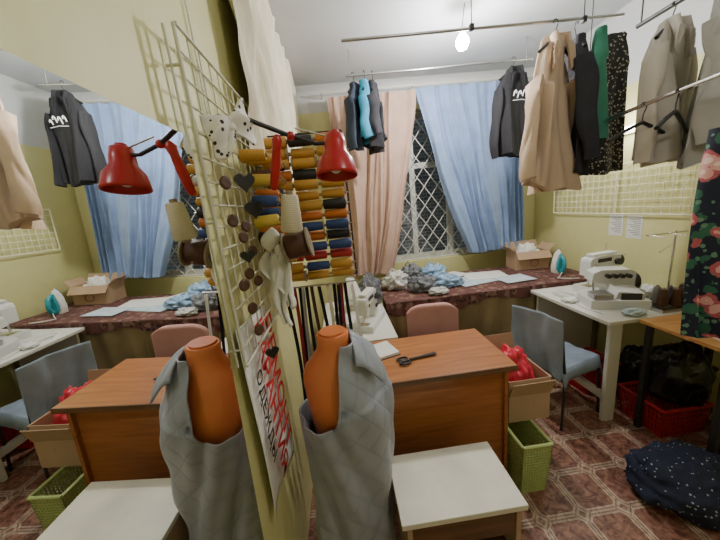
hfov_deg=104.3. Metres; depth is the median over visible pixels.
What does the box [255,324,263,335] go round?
ornament
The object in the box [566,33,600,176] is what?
jacket
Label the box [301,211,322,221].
thread spool
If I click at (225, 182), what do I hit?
ornament
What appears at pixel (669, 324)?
wooden table
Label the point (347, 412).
mannequin
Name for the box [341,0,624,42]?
rail
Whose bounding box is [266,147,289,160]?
thread spool
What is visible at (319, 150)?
thread spool
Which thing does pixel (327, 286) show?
ribbon
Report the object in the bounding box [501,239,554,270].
cardboard box
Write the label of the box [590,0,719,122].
rail
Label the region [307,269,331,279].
thread spool
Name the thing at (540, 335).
chair
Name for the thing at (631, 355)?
plastic bag
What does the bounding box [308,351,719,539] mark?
floor
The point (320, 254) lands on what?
thread spool
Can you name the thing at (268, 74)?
curtain
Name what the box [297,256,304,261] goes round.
thread spool
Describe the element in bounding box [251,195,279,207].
thread spool
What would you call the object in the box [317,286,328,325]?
ribbon
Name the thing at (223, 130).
bow
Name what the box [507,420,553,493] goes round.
plastic basket
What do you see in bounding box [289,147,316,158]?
thread spool
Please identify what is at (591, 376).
plastic basket
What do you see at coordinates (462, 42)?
light bulb
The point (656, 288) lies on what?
thread spool
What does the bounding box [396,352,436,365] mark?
scissors
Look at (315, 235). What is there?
thread spool
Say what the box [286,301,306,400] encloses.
ribbon
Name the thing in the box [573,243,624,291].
sewing machine
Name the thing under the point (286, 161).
thread spool
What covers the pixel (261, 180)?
thread spool
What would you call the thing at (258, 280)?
ornament
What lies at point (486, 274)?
sheet
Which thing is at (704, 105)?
jacket
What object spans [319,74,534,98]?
curtain rod
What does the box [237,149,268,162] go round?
thread spool
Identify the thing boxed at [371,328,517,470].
desk
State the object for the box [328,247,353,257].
thread spool
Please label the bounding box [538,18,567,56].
clothes hanger
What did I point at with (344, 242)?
thread spool
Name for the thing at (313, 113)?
wall
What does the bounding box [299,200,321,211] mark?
thread spool
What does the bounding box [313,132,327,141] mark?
thread spool
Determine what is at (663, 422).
plastic basket
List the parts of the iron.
water tank, handle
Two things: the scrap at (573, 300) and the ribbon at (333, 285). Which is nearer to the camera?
the ribbon at (333, 285)
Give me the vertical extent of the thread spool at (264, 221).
0.045 m
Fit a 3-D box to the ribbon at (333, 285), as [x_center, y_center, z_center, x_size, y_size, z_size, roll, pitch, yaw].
[-0.096,0.491,1.436,0.045,0.885,0.020,-1,13,21]
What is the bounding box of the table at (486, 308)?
[380,263,598,349]
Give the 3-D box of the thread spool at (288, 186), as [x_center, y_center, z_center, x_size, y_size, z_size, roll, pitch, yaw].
[-0.353,-0.370,1.255,0.122,0.046,0.045,-6,12,0]
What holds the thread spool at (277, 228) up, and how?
hanging from the grid panel at (174, 24)
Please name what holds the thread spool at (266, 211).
attached to the grid panel at (174, 24)
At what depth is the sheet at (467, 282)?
2.71 m
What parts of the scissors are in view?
handle, handle, blade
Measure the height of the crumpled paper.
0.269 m
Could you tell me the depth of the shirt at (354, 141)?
2.28 m
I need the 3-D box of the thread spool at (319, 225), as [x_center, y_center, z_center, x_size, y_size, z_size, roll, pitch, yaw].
[-0.223,-0.200,1.293,0.122,0.052,0.053,-8,13,-7]
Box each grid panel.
[161,20,278,367]
[553,161,705,215]
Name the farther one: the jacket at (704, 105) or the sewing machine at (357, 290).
the sewing machine at (357, 290)
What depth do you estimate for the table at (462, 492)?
1.12 m
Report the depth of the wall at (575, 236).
2.12 m
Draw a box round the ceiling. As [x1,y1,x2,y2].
[268,0,632,85]
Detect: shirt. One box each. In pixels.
[344,81,373,154]
[357,79,373,144]
[367,80,387,152]
[592,24,608,139]
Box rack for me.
[267,129,356,279]
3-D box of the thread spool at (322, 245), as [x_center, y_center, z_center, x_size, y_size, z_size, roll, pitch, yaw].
[-0.206,-0.111,1.314,0.122,0.044,0.044,-7,13,-5]
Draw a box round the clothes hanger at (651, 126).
[606,102,664,142]
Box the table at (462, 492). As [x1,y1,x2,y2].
[392,441,527,539]
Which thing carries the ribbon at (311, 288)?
hanging from the ribbon bar
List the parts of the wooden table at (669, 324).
leg, leg, leg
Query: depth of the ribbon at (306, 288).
1.35 m
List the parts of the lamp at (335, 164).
arm, arm, lamp shade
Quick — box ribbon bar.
[293,279,357,288]
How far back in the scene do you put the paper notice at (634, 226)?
2.21 m
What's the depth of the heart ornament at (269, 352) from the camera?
0.91 m
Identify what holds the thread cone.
attached to the thread spool at (298, 245)
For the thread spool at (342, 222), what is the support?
on the rack
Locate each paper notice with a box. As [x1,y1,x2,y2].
[608,214,623,235]
[625,215,643,238]
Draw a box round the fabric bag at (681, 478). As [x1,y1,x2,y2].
[623,439,719,530]
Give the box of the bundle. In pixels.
[259,227,296,326]
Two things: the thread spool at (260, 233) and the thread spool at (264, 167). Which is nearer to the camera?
the thread spool at (260, 233)
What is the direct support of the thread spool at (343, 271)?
on the rack
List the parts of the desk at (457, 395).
panel, panel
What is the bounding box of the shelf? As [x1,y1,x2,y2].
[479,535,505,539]
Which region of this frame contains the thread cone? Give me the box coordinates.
[281,191,302,234]
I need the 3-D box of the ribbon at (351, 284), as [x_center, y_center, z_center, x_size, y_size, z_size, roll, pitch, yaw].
[0.010,0.414,1.387,0.016,0.737,0.041,6,17,42]
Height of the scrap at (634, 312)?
0.041 m
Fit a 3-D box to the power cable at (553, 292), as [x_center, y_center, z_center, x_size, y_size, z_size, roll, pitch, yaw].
[1.637,0.225,2.117,0.142,0.007,0.539,-6,13,1]
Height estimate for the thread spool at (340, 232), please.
0.059 m
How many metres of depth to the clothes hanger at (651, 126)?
1.40 m
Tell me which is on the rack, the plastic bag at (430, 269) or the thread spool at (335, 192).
the thread spool at (335, 192)
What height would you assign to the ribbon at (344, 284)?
0.943 m
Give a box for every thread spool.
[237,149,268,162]
[248,153,271,165]
[251,169,269,173]
[251,174,269,187]
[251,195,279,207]
[253,214,280,228]
[254,189,281,198]
[257,232,280,243]
[258,208,280,216]
[259,226,283,233]
[260,159,284,169]
[263,136,287,149]
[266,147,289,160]
[267,181,293,190]
[271,189,285,198]
[279,227,314,261]
[280,171,292,181]
[282,159,290,169]
[286,134,313,147]
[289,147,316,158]
[290,155,317,170]
[291,262,305,272]
[292,179,319,190]
[292,270,307,281]
[293,169,316,180]
[296,190,320,201]
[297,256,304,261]
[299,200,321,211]
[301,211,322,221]
[302,220,324,231]
[305,250,328,260]
[306,261,330,270]
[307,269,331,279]
[309,230,325,240]
[312,241,327,250]
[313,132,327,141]
[315,145,323,156]
[320,180,346,187]
[321,187,345,198]
[322,197,347,208]
[323,208,348,218]
[325,218,349,228]
[325,226,350,240]
[327,238,352,248]
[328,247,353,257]
[331,257,353,267]
[331,266,354,276]
[650,285,661,303]
[655,288,667,307]
[668,287,680,306]
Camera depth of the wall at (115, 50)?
0.75 m
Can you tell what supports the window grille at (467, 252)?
in the wall at (313, 113)
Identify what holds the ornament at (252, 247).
attached to the grid panel at (174, 24)
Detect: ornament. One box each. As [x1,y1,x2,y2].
[219,176,231,189]
[227,214,238,227]
[233,174,254,192]
[238,231,248,242]
[239,250,254,262]
[239,279,249,291]
[241,220,250,231]
[244,202,263,218]
[244,268,254,279]
[248,245,256,254]
[248,302,257,313]
[254,275,262,285]
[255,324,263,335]
[265,346,278,358]
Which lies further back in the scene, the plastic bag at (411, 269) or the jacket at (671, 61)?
the plastic bag at (411, 269)
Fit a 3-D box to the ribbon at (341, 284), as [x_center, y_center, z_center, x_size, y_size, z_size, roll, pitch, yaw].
[-0.049,0.419,1.404,0.040,0.742,0.025,0,14,25]
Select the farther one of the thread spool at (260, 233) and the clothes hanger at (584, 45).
the clothes hanger at (584, 45)
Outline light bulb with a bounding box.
[456,3,468,50]
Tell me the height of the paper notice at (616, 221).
0.180 m
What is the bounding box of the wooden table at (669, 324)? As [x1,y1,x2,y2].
[633,314,719,452]
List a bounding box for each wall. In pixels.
[0,0,322,539]
[295,67,536,326]
[534,0,719,417]
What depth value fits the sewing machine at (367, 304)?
1.98 m
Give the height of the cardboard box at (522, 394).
0.359 m
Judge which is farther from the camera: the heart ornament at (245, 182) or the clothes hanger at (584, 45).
the clothes hanger at (584, 45)
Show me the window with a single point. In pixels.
(411, 178)
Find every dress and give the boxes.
[588,33,627,174]
[679,127,719,338]
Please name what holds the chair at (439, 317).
on the floor
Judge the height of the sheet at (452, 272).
0.003 m
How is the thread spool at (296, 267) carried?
on the rack
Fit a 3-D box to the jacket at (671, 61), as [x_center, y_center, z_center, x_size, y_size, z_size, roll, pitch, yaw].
[1.643,-0.945,1.508,0.428,0.737,0.218,-13,14,-28]
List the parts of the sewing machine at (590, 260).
arm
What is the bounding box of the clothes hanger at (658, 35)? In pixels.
[654,1,676,39]
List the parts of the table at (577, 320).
panel, panel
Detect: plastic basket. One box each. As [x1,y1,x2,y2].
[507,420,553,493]
[568,347,621,393]
[618,380,714,437]
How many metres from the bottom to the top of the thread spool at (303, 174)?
0.051 m
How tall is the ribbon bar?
0.008 m
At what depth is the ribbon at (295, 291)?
1.36 m
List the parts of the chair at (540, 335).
backrest, leg, post, seat, leg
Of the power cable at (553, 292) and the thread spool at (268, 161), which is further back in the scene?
the power cable at (553, 292)
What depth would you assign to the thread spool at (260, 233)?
0.96 m
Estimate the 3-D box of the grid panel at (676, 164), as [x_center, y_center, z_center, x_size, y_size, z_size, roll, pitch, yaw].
[2.103,-0.654,2.279,0.038,0.394,1.351,-7,13,-3]
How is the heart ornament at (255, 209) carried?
hanging from the grid panel at (174, 24)
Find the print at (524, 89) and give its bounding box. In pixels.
[513,89,524,100]
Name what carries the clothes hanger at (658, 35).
hanging from the rail at (665, 9)
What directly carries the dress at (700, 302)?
hanging from the rail at (717, 75)
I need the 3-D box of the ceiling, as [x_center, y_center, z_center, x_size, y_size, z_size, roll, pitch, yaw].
[0.770,-1.561,0.703,2.850,0.050,4.700,-7,13,-3]
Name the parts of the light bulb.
glass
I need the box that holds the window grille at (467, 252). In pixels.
[395,110,493,261]
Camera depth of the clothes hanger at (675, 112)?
1.27 m
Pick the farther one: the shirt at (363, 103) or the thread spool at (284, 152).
the shirt at (363, 103)
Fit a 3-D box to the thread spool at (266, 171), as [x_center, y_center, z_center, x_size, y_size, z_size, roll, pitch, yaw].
[-0.342,-0.334,0.998,0.096,0.047,0.043,-6,13,-2]
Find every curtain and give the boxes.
[229,0,307,190]
[326,89,415,277]
[414,80,523,252]
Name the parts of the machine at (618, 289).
panel, plate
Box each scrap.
[560,297,577,303]
[620,307,647,316]
[638,284,653,297]
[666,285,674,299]
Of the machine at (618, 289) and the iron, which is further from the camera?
the iron
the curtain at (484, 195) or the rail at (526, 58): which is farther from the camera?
the curtain at (484, 195)
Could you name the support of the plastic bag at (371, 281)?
on the table at (385, 330)
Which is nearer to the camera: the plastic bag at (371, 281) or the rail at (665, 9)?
the rail at (665, 9)
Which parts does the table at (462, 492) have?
panel, drawer, panel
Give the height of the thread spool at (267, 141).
0.049 m
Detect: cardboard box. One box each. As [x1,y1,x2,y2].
[484,332,556,422]
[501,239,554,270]
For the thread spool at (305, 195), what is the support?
on the rack
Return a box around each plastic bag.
[358,271,382,303]
[381,268,407,290]
[401,261,422,280]
[407,272,437,292]
[422,262,445,275]
[428,286,448,294]
[434,271,464,287]
[500,343,534,402]
[617,344,649,395]
[637,340,719,406]
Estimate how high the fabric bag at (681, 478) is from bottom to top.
0.251 m
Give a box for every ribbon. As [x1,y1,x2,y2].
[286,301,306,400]
[294,289,305,367]
[298,288,308,362]
[301,288,311,358]
[305,287,315,350]
[310,287,320,330]
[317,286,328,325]
[326,285,335,324]
[332,284,338,324]
[337,284,342,325]
[339,283,346,328]
[343,283,352,328]
[350,283,362,336]
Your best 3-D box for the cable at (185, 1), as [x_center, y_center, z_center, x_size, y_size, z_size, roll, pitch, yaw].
[-0.476,-0.854,0.706,0.007,1.050,0.016,-7,13,-3]
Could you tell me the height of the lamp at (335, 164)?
0.182 m
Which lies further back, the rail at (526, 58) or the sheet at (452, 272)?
the sheet at (452, 272)
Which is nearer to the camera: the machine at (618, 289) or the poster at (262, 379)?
the poster at (262, 379)
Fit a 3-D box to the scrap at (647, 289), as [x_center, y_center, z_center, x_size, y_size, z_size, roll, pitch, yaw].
[2.124,0.150,2.038,0.158,0.099,0.174,-7,13,-3]
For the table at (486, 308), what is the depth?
2.50 m
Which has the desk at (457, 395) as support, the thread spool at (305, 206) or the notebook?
the notebook
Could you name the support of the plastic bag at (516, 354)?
in the cardboard box at (522, 394)
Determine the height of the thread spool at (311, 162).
0.059 m
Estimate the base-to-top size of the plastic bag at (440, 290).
0.062 m
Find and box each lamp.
[248,117,357,181]
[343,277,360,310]
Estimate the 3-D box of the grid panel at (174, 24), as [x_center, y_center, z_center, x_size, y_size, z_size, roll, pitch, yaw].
[-0.403,-0.203,1.029,0.042,0.838,0.694,-7,13,-3]
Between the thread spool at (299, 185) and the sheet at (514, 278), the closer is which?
the thread spool at (299, 185)
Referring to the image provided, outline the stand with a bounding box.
[646,230,687,313]
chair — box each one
[406,302,458,336]
[511,305,602,430]
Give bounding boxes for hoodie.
[490,65,527,159]
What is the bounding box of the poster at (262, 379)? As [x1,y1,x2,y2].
[235,306,293,514]
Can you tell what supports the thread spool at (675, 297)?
on the stand
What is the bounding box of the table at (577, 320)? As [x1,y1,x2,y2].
[531,285,679,420]
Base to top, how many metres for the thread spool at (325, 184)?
0.045 m
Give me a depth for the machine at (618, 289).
1.95 m
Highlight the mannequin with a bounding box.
[299,325,396,539]
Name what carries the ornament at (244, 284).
attached to the grid panel at (174, 24)
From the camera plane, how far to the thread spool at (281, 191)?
1.07 m
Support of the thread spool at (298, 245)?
hanging from the grid panel at (174, 24)
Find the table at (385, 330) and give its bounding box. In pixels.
[323,301,397,341]
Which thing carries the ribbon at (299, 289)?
hanging from the ribbon bar
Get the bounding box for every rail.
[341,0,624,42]
[346,36,533,77]
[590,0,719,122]
[635,0,684,28]
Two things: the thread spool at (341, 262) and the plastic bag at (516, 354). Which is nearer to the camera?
the thread spool at (341, 262)
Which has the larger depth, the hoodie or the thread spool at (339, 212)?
the hoodie
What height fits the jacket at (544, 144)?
0.899 m
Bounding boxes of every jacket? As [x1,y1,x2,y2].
[516,29,576,196]
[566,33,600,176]
[630,12,701,167]
[679,0,719,168]
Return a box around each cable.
[184,0,211,141]
[551,289,601,313]
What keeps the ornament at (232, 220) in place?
attached to the grid panel at (174, 24)
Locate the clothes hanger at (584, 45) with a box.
[574,21,586,47]
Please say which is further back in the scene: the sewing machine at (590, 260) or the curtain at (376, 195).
the curtain at (376, 195)
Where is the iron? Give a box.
[550,249,579,278]
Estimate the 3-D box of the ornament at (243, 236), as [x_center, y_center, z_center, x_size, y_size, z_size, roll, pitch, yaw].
[-0.346,-0.098,0.833,0.008,0.036,0.036,0,14,25]
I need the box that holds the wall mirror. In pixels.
[0,49,263,539]
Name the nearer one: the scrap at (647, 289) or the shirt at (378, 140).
the scrap at (647, 289)
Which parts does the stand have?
guide arm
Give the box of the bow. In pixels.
[199,98,256,160]
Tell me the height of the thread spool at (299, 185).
0.047 m
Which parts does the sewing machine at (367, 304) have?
arm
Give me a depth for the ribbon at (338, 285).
1.32 m
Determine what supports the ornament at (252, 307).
attached to the grid panel at (174, 24)
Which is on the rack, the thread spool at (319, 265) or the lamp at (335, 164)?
the thread spool at (319, 265)
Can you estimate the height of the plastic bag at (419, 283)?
0.172 m
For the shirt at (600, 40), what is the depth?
1.57 m
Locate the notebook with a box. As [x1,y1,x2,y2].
[374,341,400,360]
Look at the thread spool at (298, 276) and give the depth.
1.34 m
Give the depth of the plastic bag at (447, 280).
2.64 m
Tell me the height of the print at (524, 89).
0.092 m
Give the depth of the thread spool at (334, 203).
1.27 m
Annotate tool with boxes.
[270,134,282,190]
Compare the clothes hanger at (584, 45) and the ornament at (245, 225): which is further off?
the clothes hanger at (584, 45)
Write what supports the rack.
attached to the wall at (115, 50)
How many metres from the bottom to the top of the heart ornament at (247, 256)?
0.036 m
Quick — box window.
[396,113,487,260]
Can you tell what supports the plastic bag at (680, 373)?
on the plastic basket at (663, 422)
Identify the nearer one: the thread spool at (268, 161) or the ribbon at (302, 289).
the thread spool at (268, 161)
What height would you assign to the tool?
0.153 m
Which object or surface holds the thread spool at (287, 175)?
on the rack
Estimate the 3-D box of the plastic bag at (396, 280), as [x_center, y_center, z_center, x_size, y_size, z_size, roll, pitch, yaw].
[0.342,0.080,2.784,0.278,0.205,0.226,-1,14,22]
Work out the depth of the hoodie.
2.42 m
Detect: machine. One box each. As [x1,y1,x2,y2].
[354,281,384,332]
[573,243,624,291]
[577,254,651,309]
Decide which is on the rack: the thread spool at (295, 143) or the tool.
the thread spool at (295, 143)
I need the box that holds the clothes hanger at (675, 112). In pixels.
[654,88,688,133]
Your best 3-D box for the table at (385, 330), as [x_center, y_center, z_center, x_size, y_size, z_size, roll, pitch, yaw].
[0.000,0.741,2.334,0.510,0.750,0.880,-7,13,-3]
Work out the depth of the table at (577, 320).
1.93 m
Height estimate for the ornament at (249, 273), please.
0.036 m
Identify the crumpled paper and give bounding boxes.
[516,242,539,252]
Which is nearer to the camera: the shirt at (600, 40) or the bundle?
the bundle
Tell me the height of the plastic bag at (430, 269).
0.183 m
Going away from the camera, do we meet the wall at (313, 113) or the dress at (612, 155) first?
the dress at (612, 155)
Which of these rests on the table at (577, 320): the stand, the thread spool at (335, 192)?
the stand
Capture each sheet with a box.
[448,271,468,275]
[462,277,497,286]
[463,270,507,279]
[494,274,536,282]
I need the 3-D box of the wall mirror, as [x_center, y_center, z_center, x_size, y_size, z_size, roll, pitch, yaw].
[-0.297,0.512,0.128,0.012,1.370,1.300,-5,12,-2]
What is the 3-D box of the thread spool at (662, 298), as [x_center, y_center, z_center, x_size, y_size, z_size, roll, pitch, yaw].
[1.956,0.179,1.809,0.060,0.130,0.059,-7,13,-3]

